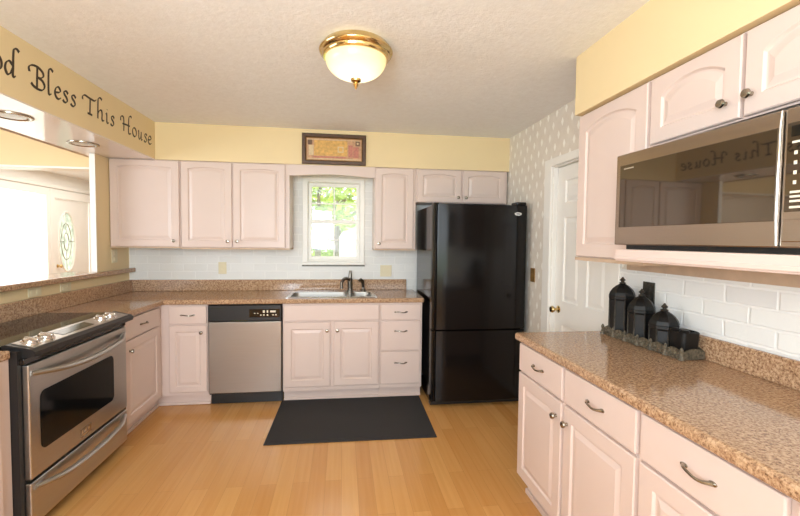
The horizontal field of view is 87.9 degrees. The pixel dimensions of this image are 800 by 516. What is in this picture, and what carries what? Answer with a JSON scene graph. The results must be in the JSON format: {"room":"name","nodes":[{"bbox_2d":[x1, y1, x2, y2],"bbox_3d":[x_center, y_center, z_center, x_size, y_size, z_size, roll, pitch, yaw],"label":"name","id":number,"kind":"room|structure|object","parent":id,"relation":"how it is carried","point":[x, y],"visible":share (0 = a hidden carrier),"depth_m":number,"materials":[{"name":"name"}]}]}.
{"room":"kitchen","nodes":[
{"label":"kitchen","id":0,"kind":"room"},
{"bbox_2d":[0,169,89,274],"bbox_3d":[-5.108,0.029,2.911,0.120,2.447,11.800,0,3,-8],"label":"wall","id":1,"kind":"structure","parent":0,"point":[35,175],"depth_m":6.50,"materials":[{"name":"white paint"}]},
{"bbox_2d":[0,180,51,274],"bbox_3d":[-5.477,-0.056,6.012,0.060,2.040,1.125,0,3,-8],"label":"window","id":2,"kind":"structure","parent":1,"relation":"in","point":[4,184],"depth_m":6.46,"materials":[{"name":"white paint"}]},
{"bbox_2d":[0,174,89,194],"bbox_3d":[-5.409,0.001,5.647,0.035,2.260,6.100,0,3,-8],"label":"trim","id":3,"kind":"structure","parent":1,"relation":"attached to","point":[4,177],"depth_m":6.34,"materials":[{"name":"white paint"}]},
{"bbox_2d":[50,188,90,273],"bbox_3d":[-5.623,-0.031,7.152,0.115,2.192,1.160,0,3,-8],"label":"door","id":4,"kind":"structure","parent":1,"relation":"in","point":[70,231],"depth_m":7.08,"materials":[{"name":"white paint"}]},
{"bbox_2d":[0,154,128,303],"bbox_3d":[-2.216,0.157,0.690,0.155,2.447,6.600,0,3,-8],"label":"wall","id":5,"kind":"structure","parent":0,"point":[104,261],"depth_m":3.51,"materials":[{"name":"yellow paint"}]},
{"bbox_2d":[0,111,34,121],"bbox_3d":[-2.214,-0.807,2.365,0.196,0.010,0.196,0,3,-8],"label":"recessed light","id":6,"kind":"object","parent":5,"relation":"attached to","point":[8,115],"visible":1,"depth_m":2.36,"materials":[{"name":"silver metal"}]},
{"bbox_2d":[28,286,41,297],"bbox_3d":[-2.419,0.225,2.747,0.008,0.062,0.118,0,3,-8],"label":"outlet plate","id":7,"kind":"object","parent":5,"relation":"attached to","point":[36,291],"visible":1,"depth_m":2.74,"materials":[{"name":"beige plastic"}]},
{"bbox_2d":[0,128,88,157],"bbox_3d":[-2.255,-0.739,0.553,0.013,0.023,6.420,0,3,-8],"label":"trim","id":8,"kind":"structure","parent":5,"relation":"attached to","point":[0,128],"depth_m":3.00,"materials":[{"name":"white paint"}]},
{"bbox_2d":[60,282,70,291],"bbox_3d":[-2.461,0.213,3.053,0.008,0.062,0.118,0,3,-8],"label":"outlet plate","id":9,"kind":"object","parent":5,"relation":"attached to","point":[63,286],"visible":0.99,"depth_m":3.05,"materials":[{"name":"beige plastic"}]},
{"bbox_2d":[0,268,135,292],"bbox_3d":[-2.357,0.213,1.692,0.278,0.039,4.576,0,3,-8],"label":"bar ledge","id":10,"kind":"object","parent":5,"relation":"on","point":[6,285],"visible":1,"depth_m":2.92,"materials":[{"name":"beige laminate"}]},
{"bbox_2d":[0,48,151,144],"bbox_3d":[-2.023,-1.009,2.692,0.001,0.163,1.796,0,3,-8],"label":"wall lettering","id":11,"kind":"object","parent":5,"relation":"attached to","point":[14,49],"depth_m":2.40},
{"bbox_2d":[0,26,154,157],"bbox_3d":[-2.007,-0.904,0.671,0.520,0.320,6.600,0,3,-8],"label":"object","id":12,"kind":"structure","parent":5,"relation":"attached to","point":[19,87],"depth_m":2.48,"materials":[{"name":"yellow paint"}]},
{"bbox_2d":[0,92,155,159],"bbox_3d":[-2.009,-0.741,0.683,0.516,0.008,6.589,0,3,-8],"label":"trim","id":13,"kind":"structure","parent":5,"relation":"attached to","point":[46,127],"depth_m":2.74,"materials":[{"name":"white paint"}]},
{"bbox_2d":[66,140,99,146],"bbox_3d":[-2.332,-0.838,3.054,0.196,0.010,0.196,0,3,-8],"label":"recessed light","id":14,"kind":"object","parent":5,"relation":"attached to","point":[72,142],"visible":1,"depth_m":3.03,"materials":[{"name":"silver metal"}]},
{"bbox_2d":[89,153,97,271],"bbox_3d":[-2.532,-0.372,3.422,0.044,0.974,0.008,0,3,-8],"label":"trim","id":15,"kind":"structure","parent":5,"relation":"attached to","point":[92,176],"depth_m":3.42,"materials":[{"name":"white paint"}]},
{"bbox_2d":[111,249,117,262],"bbox_3d":[-2.551,-0.017,3.706,0.008,0.118,0.090,0,3,-8],"label":"outlet plate","id":16,"kind":"object","parent":5,"relation":"attached to","point":[113,252],"visible":1,"depth_m":3.70,"materials":[{"name":"beige plastic"}]},
{"bbox_2d":[0,129,430,291],"bbox_3d":[-1.962,0.010,4.144,6.450,2.447,0.180,0,3,-8],"label":"wall","id":17,"kind":"structure","parent":0,"point":[149,263],"depth_m":4.11,"materials":[{"name":"white tile"}]},
{"bbox_2d":[0,164,88,171],"bbox_3d":[-3.827,0.182,3.894,2.490,2.084,0.180,0,3,-8],"label":"trim","id":18,"kind":"structure","parent":17,"relation":"attached to","point":[2,166],"depth_m":3.87,"materials":[{"name":"white paint"}]},
{"bbox_2d":[109,158,180,247],"bbox_3d":[-2.270,-0.486,3.806,0.580,0.781,0.357,0,3,-8],"label":"upper cabinet","id":19,"kind":"object","parent":17,"relation":"attached to","point":[145,195],"visible":0.98,"depth_m":3.66,"materials":[{"name":"white paint"}]},
{"bbox_2d":[218,262,226,273],"bbox_3d":[-1.748,0.098,4.082,0.075,0.118,0.008,0,3,-8],"label":"outlet plate","id":20,"kind":"object","parent":17,"relation":"attached to","point":[221,265],"visible":1,"depth_m":4.08,"materials":[{"name":"beige plastic"}]},
{"bbox_2d":[180,161,292,249],"bbox_3d":[-1.512,-0.479,3.911,0.947,0.789,0.357,0,3,-8],"label":"upper cabinet","id":21,"kind":"object","parent":17,"relation":"attached to","point":[225,205],"visible":1,"depth_m":3.77,"materials":[{"name":"white paint"}]},
{"bbox_2d":[289,164,374,177],"bbox_3d":[-0.631,-0.812,3.887,0.790,0.101,0.020,0,3,-8],"label":"window valance","id":22,"kind":"object","parent":17,"relation":"attached to","point":[294,169],"visible":1,"depth_m":3.88,"materials":[{"name":"white paint"}]},
{"bbox_2d":[155,122,509,171],"bbox_3d":[-0.559,-1.032,4.035,3.270,0.325,0.328,0,3,-8],"label":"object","id":23,"kind":"structure","parent":17,"relation":"attached to","point":[173,141],"depth_m":3.82,"materials":[{"name":"yellow paint"}]},
{"bbox_2d":[302,177,364,265],"bbox_3d":[-0.676,-0.364,4.245,0.632,0.896,0.120,0,3,-8],"label":"window","id":24,"kind":"structure","parent":17,"relation":"in","point":[308,182],"depth_m":4.23,"materials":[{"name":"white paint"}]},
{"bbox_2d":[302,133,365,165],"bbox_3d":[-0.611,-1.008,3.852,0.588,0.283,0.020,0,3,-8],"label":"framed print","id":25,"kind":"object","parent":17,"relation":"attached to","point":[317,148],"visible":1,"depth_m":3.85,"materials":[{"name":"paper"}]},
{"bbox_2d":[380,265,391,276],"bbox_3d":[-0.146,0.134,4.306,0.118,0.118,0.008,0,3,-8],"label":"switch plate","id":26,"kind":"object","parent":17,"relation":"attached to","point":[385,270],"visible":1,"depth_m":4.30,"materials":[{"name":"beige plastic"}]},
{"bbox_2d":[372,167,415,250],"bbox_3d":[-0.063,-0.473,4.112,0.395,0.787,0.357,0,3,-8],"label":"upper cabinet","id":27,"kind":"object","parent":17,"relation":"attached to","point":[394,189],"visible":1,"depth_m":3.97,"materials":[{"name":"white paint"}]},
{"bbox_2d":[416,168,506,204],"bbox_3d":[0.591,-0.705,4.192,0.916,0.327,0.357,0,3,-8],"label":"upper cabinet","id":28,"kind":"object","parent":17,"relation":"attached to","point":[442,186],"visible":0.99,"depth_m":4.05,"materials":[{"name":"white paint"}]},
{"bbox_2d":[45,386,541,515],"bbox_3d":[-1.952,1.330,3.331,6.500,0.120,11.950,0,3,-8],"label":"floor","id":29,"kind":"structure","parent":0,"point":[211,459],"depth_m":2.56,"materials":[{"name":"brown wood"}]},
{"bbox_2d":[0,360,12,515],"bbox_3d":[-1.952,0.914,1.419,0.568,0.872,0.904,0,3,-8],"label":"base cabinet","id":30,"kind":"object","parent":29,"relation":"on","point":[6,499],"visible":1,"depth_m":1.87,"materials":[{"name":"white paint"}]},
{"bbox_2d":[0,351,9,361],"bbox_3d":[-1.962,0.401,1.384,0.533,0.152,0.922,0,3,-8],"label":"countertop","id":31,"kind":"structure","parent":30,"relation":"on","point":[4,355],"depth_m":1.85,"materials":[{"name":"brown stone"}]},
{"bbox_2d":[0,311,132,515],"bbox_3d":[-2.015,0.834,2.345,0.605,0.951,0.945,0,3,-8],"label":"range","id":32,"kind":"object","parent":29,"relation":"on","point":[68,387],"visible":0.99,"depth_m":2.18,"materials":[{"name":"silver metal"}]},
{"bbox_2d":[0,312,104,350],"bbox_3d":[-2.100,0.396,2.328,0.427,0.020,0.917,0,3,-8],"label":"cooktop","id":33,"kind":"object","parent":32,"relation":"in","point":[12,331],"depth_m":2.39,"materials":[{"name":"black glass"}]},
{"bbox_2d":[125,306,161,434],"bbox_3d":[-2.184,0.838,3.117,0.573,0.872,0.620,0,3,-8],"label":"base cabinet","id":34,"kind":"object","parent":29,"relation":"on","point":[143,333],"visible":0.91,"depth_m":3.11,"materials":[{"name":"white paint"}]},
{"bbox_2d":[155,305,211,408],"bbox_3d":[-2.097,0.813,3.730,0.878,0.872,0.666,0,3,-8],"label":"base cabinet","id":35,"kind":"object","parent":29,"relation":"on","point":[184,328],"visible":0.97,"depth_m":3.47,"materials":[{"name":"white paint"}]},
{"bbox_2d":[0,279,423,322],"bbox_3d":[-1.081,0.337,3.082,2.745,0.152,2.187,0,3,-8],"label":"countertop","id":36,"kind":"structure","parent":35,"relation":"on","point":[134,297],"depth_m":3.67,"materials":[{"name":"brown stone"}]},
{"bbox_2d":[285,290,376,297],"bbox_3d":[-0.637,0.417,3.915,0.813,0.160,0.483,0,3,-8],"label":"sink","id":37,"kind":"object","parent":36,"relation":"in","point":[368,293],"visible":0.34,"depth_m":4.04,"materials":[{"name":"silver metal"}]},
{"bbox_2d":[358,278,365,290],"bbox_3d":[-0.382,0.264,4.126,0.086,0.133,0.049,-2,3,-42],"label":"sprayer","id":38,"kind":"object","parent":37,"relation":"on","point":[361,280],"visible":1,"depth_m":4.12,"materials":[{"name":"black metal"}]},
{"bbox_2d":[340,270,352,291],"bbox_3d":[-0.519,0.229,4.060,0.070,0.206,0.194,1,3,19],"label":"faucet","id":39,"kind":"object","parent":36,"relation":"on","point":[349,278],"visible":1,"depth_m":4.10,"materials":[{"name":"silver metal"}]},
{"bbox_2d":[208,304,282,403],"bbox_3d":[-1.357,0.819,3.826,0.600,0.864,0.628,0,3,-8],"label":"dishwasher","id":40,"kind":"object","parent":29,"relation":"on","point":[245,341],"visible":0.98,"depth_m":3.52,"materials":[{"name":"silver metal"}]},
{"bbox_2d":[283,303,379,399],"bbox_3d":[-0.638,0.820,3.933,0.839,0.872,0.665,0,3,-8],"label":"base cabinet","id":41,"kind":"object","parent":29,"relation":"on","point":[331,350],"visible":0.99,"depth_m":3.64,"materials":[{"name":"white paint"}]},
{"bbox_2d":[263,395,436,445],"bbox_3d":[-0.387,1.281,3.343,1.240,0.009,0.825,0,3,-8],"label":"floor mat","id":42,"kind":"object","parent":29,"relation":"on","point":[305,421],"visible":1,"depth_m":3.26,"materials":[{"name":"black rubber"}]},
{"bbox_2d":[378,302,421,396],"bbox_3d":[-0.031,0.823,4.016,0.383,0.872,0.666,0,3,-8],"label":"base cabinet","id":43,"kind":"object","parent":29,"relation":"on","point":[400,347],"visible":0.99,"depth_m":3.72,"materials":[{"name":"white paint"}]},
{"bbox_2d":[417,202,526,404],"bbox_3d":[0.630,0.385,3.930,0.834,1.771,0.786,0,3,-8],"label":"refrigerator","id":44,"kind":"object","parent":29,"relation":"on","point":[471,258],"visible":0.93,"depth_m":3.55,"materials":[{"name":"black metal"}]},
{"bbox_2d":[517,343,643,515],"bbox_3d":[1.025,0.925,1.928,0.649,0.872,0.958,0,3,-8],"label":"base cabinet","id":45,"kind":"object","parent":29,"relation":"on","point":[578,446],"visible":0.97,"depth_m":1.79,"materials":[{"name":"white paint"}]},
{"bbox_2d":[638,413,799,515],"bbox_3d":[1.157,0.967,0.978,0.649,0.872,0.958,0,3,-8],"label":"base cabinet","id":46,"kind":"object","parent":29,"relation":"on","point":[679,476],"visible":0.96,"depth_m":1.18,"materials":[{"name":"white paint"}]},
{"bbox_2d":[515,331,799,502],"bbox_3d":[1.106,0.437,1.430,0.644,0.144,1.970,0,3,-8],"label":"countertop","id":47,"kind":"structure","parent":46,"relation":"on","point":[739,403],"depth_m":1.47,"materials":[{"name":"brown stone"}]},
{"bbox_2d":[600,324,704,360],"bbox_3d":[1.241,0.411,2.087,0.136,0.057,0.556,0,3,-10],"label":"decorative tray","id":48,"kind":"object","parent":47,"relation":"on","point":[691,354],"visible":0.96,"depth_m":1.95,"materials":[{"name":"grey metal"}]},
{"bbox_2d":[608,277,635,332],"bbox_3d":[1.215,0.262,2.272,0.126,0.318,0.126,0,3,-8],"label":"canister","id":49,"kind":"object","parent":48,"relation":"on","point":[621,295],"visible":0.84,"depth_m":2.23,"materials":[{"name":"black metal"}]},
{"bbox_2d":[627,289,655,338],"bbox_3d":[1.240,0.293,2.132,0.123,0.270,0.123,0,3,-8],"label":"canister","id":50,"kind":"object","parent":48,"relation":"on","point":[640,310],"visible":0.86,"depth_m":2.09,"materials":[{"name":"black metal"}]},
{"bbox_2d":[648,303,679,346],"bbox_3d":[1.265,0.325,1.988,0.127,0.218,0.127,0,3,-8],"label":"canister","id":51,"kind":"object","parent":48,"relation":"on","point":[659,324],"visible":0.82,"depth_m":1.95,"materials":[{"name":"black metal"}]},
{"bbox_2d":[669,327,699,350],"bbox_3d":[1.284,0.379,1.876,0.093,0.122,0.096,0,3,-8],"label":"votive holder","id":52,"kind":"object","parent":48,"relation":"on","point":[687,339],"visible":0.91,"depth_m":1.84,"materials":[{"name":"black ceramic"}]},
{"bbox_2d":[0,0,649,180],"bbox_3d":[-1.924,-1.249,3.219,6.500,0.150,11.950,0,3,-8],"label":"ceiling","id":53,"kind":"structure","parent":0,"point":[470,68],"depth_m":2.29,"materials":[{"name":"white paint"}]},
{"bbox_2d":[319,30,392,89],"bbox_3d":[-0.231,-0.997,2.171,0.384,0.226,0.384,0,3,-8],"label":"ceiling lamp","id":54,"kind":"object","parent":53,"relation":"attached to","point":[356,57],"visible":1,"depth_m":2.05,"materials":[{"name":"white glass"}]},
{"bbox_2d":[506,100,626,331],"bbox_3d":[1.552,0.175,1.212,0.150,2.447,6.600,0,3,-8],"label":"wall","id":55,"kind":"structure","parent":0,"point":[556,134],"depth_m":3.52,"materials":[{"name":"beige paper"}]},
{"bbox_2d":[530,268,534,281],"bbox_3d":[1.144,0.146,3.580,0.008,0.120,0.080,0,3,-8],"label":"switch plate","id":56,"kind":"object","parent":55,"relation":"attached to","point":[532,270],"visible":1,"depth_m":3.58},
{"bbox_2d":[541,149,621,331],"bbox_3d":[1.292,0.282,2.929,0.173,2.082,0.950,0,3,-8],"label":"door","id":57,"kind":"structure","parent":55,"relation":"in","point":[578,300],"depth_m":3.10,"materials":[{"name":"white paint"}]},
{"bbox_2d":[575,81,677,265],"bbox_3d":[1.187,-0.374,2.065,0.339,0.794,0.533,0,3,-8],"label":"upper cabinet","id":58,"kind":"object","parent":55,"relation":"attached to","point":[621,126],"visible":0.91,"depth_m":2.06,"materials":[{"name":"white paint"}]},
{"bbox_2d":[643,281,654,305],"bbox_3d":[1.322,0.188,2.207,0.008,0.120,0.085,0,3,-8],"label":"outlet plate","id":59,"kind":"object","parent":55,"relation":"attached to","point":[648,287],"visible":0.74,"depth_m":2.19,"materials":[{"name":"grey metal"}]},
{"bbox_2d":[575,0,799,115],"bbox_3d":[1.455,-0.843,0.087,0.362,0.317,4.490,0,3,-8],"label":"soffit","id":60,"kind":"structure","parent":55,"relation":"attached to","point":[661,36],"depth_m":1.69,"materials":[{"name":"yellow paint"}]},
{"bbox_2d":[614,249,799,274],"bbox_3d":[1.204,0.007,1.374,0.467,0.050,0.870,0,3,-8],"label":"shelf","id":61,"kind":"object","parent":55,"relation":"attached to","point":[758,262],"visible":0.89,"depth_m":1.28,"materials":[{"name":"white paint"}]},
{"bbox_2d":[615,106,799,254],"bbox_3d":[1.186,-0.216,1.420,0.430,0.390,0.760,0,3,-11],"label":"microwave","id":62,"kind":"object","parent":61,"relation":"on","point":[735,188],"visible":1,"depth_m":1.30,"materials":[{"name":"silver metal"}]},
{"bbox_2d":[620,269,799,360],"bbox_3d":[1.439,0.298,1.431,0.012,0.379,2.054,0,3,-8],"label":"backsplash","id":63,"kind":"structure","parent":55,"relation":"attached to","point":[763,317],"depth_m":1.74,"materials":[{"name":"white tile"}]},
{"bbox_2d":[627,264,799,287],"bbox_3d":[1.438,0.074,1.381,0.030,0.072,1.975,0,3,-8],"label":"trim","id":64,"kind":"structure","parent":55,"relation":"attached to","point":[778,279],"depth_m":1.74,"materials":[{"name":"brown wood"}]},
{"bbox_2d":[650,4,799,146],"bbox_3d":[1.270,-0.597,1.372,0.368,0.286,0.838,0,3,-8],"label":"upper cabinet","id":65,"kind":"object","parent":55,"relation":"attached to","point":[755,73],"visible":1,"depth_m":1.39,"materials":[{"name":"white paint"}]},
{"bbox_2d":[698,335,799,390],"bbox_3d":[1.416,0.418,1.471,0.019,0.103,1.968,0,3,-8],"label":"backsplash","id":66,"kind":"structure","parent":55,"relation":"attached to","point":[781,370],"depth_m":1.62,"materials":[{"name":"brown stone"}]},
{"label":"outside","id":67,"kind":"structure","parent":0,"visible":0},
{"bbox_3d":[-2.661,1.101,19.163,120.000,0.150,150.000,0,3,-8],"label":"ground","id":68,"kind":"structure","parent":67,"visible":0},
{"bbox_2d":[312,226,339,255],"bbox_3d":[-3.455,-0.383,17.941,1.776,2.925,1.942,0,3,-8],"label":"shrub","id":69,"kind":"object","parent":68,"relation":"on","point":[328,245],"visible":0.23,"depth_m":17.46,"materials":[{"name":"green plant"}]},
{"bbox_2d":[312,187,355,255],"bbox_3d":[-2.427,-1.074,12.265,2.397,4.903,2.144,0,3,-8],"label":"tree","id":70,"kind":"object","parent":68,"relation":"on","point":[320,214],"visible":0.27,"depth_m":12.09,"materials":[{"name":"green plant"}]},
{"bbox_2d":[312,199,355,255],"bbox_3d":[-0.111,-1.794,29.997,12.800,4.750,7.800,0,3,-8],"label":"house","id":71,"kind":"structure","parent":68,"relation":"on","point":[346,248],"depth_m":26.06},
{"bbox_2d":[312,187,355,255],"bbox_3d":[-2.094,-1.494,15.109,3.472,5.504,2.616,0,3,-8],"label":"tree","id":72,"kind":"object","parent":68,"relation":"on","point":[338,232],"visible":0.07,"depth_m":15.02,"materials":[{"name":"green plant"}]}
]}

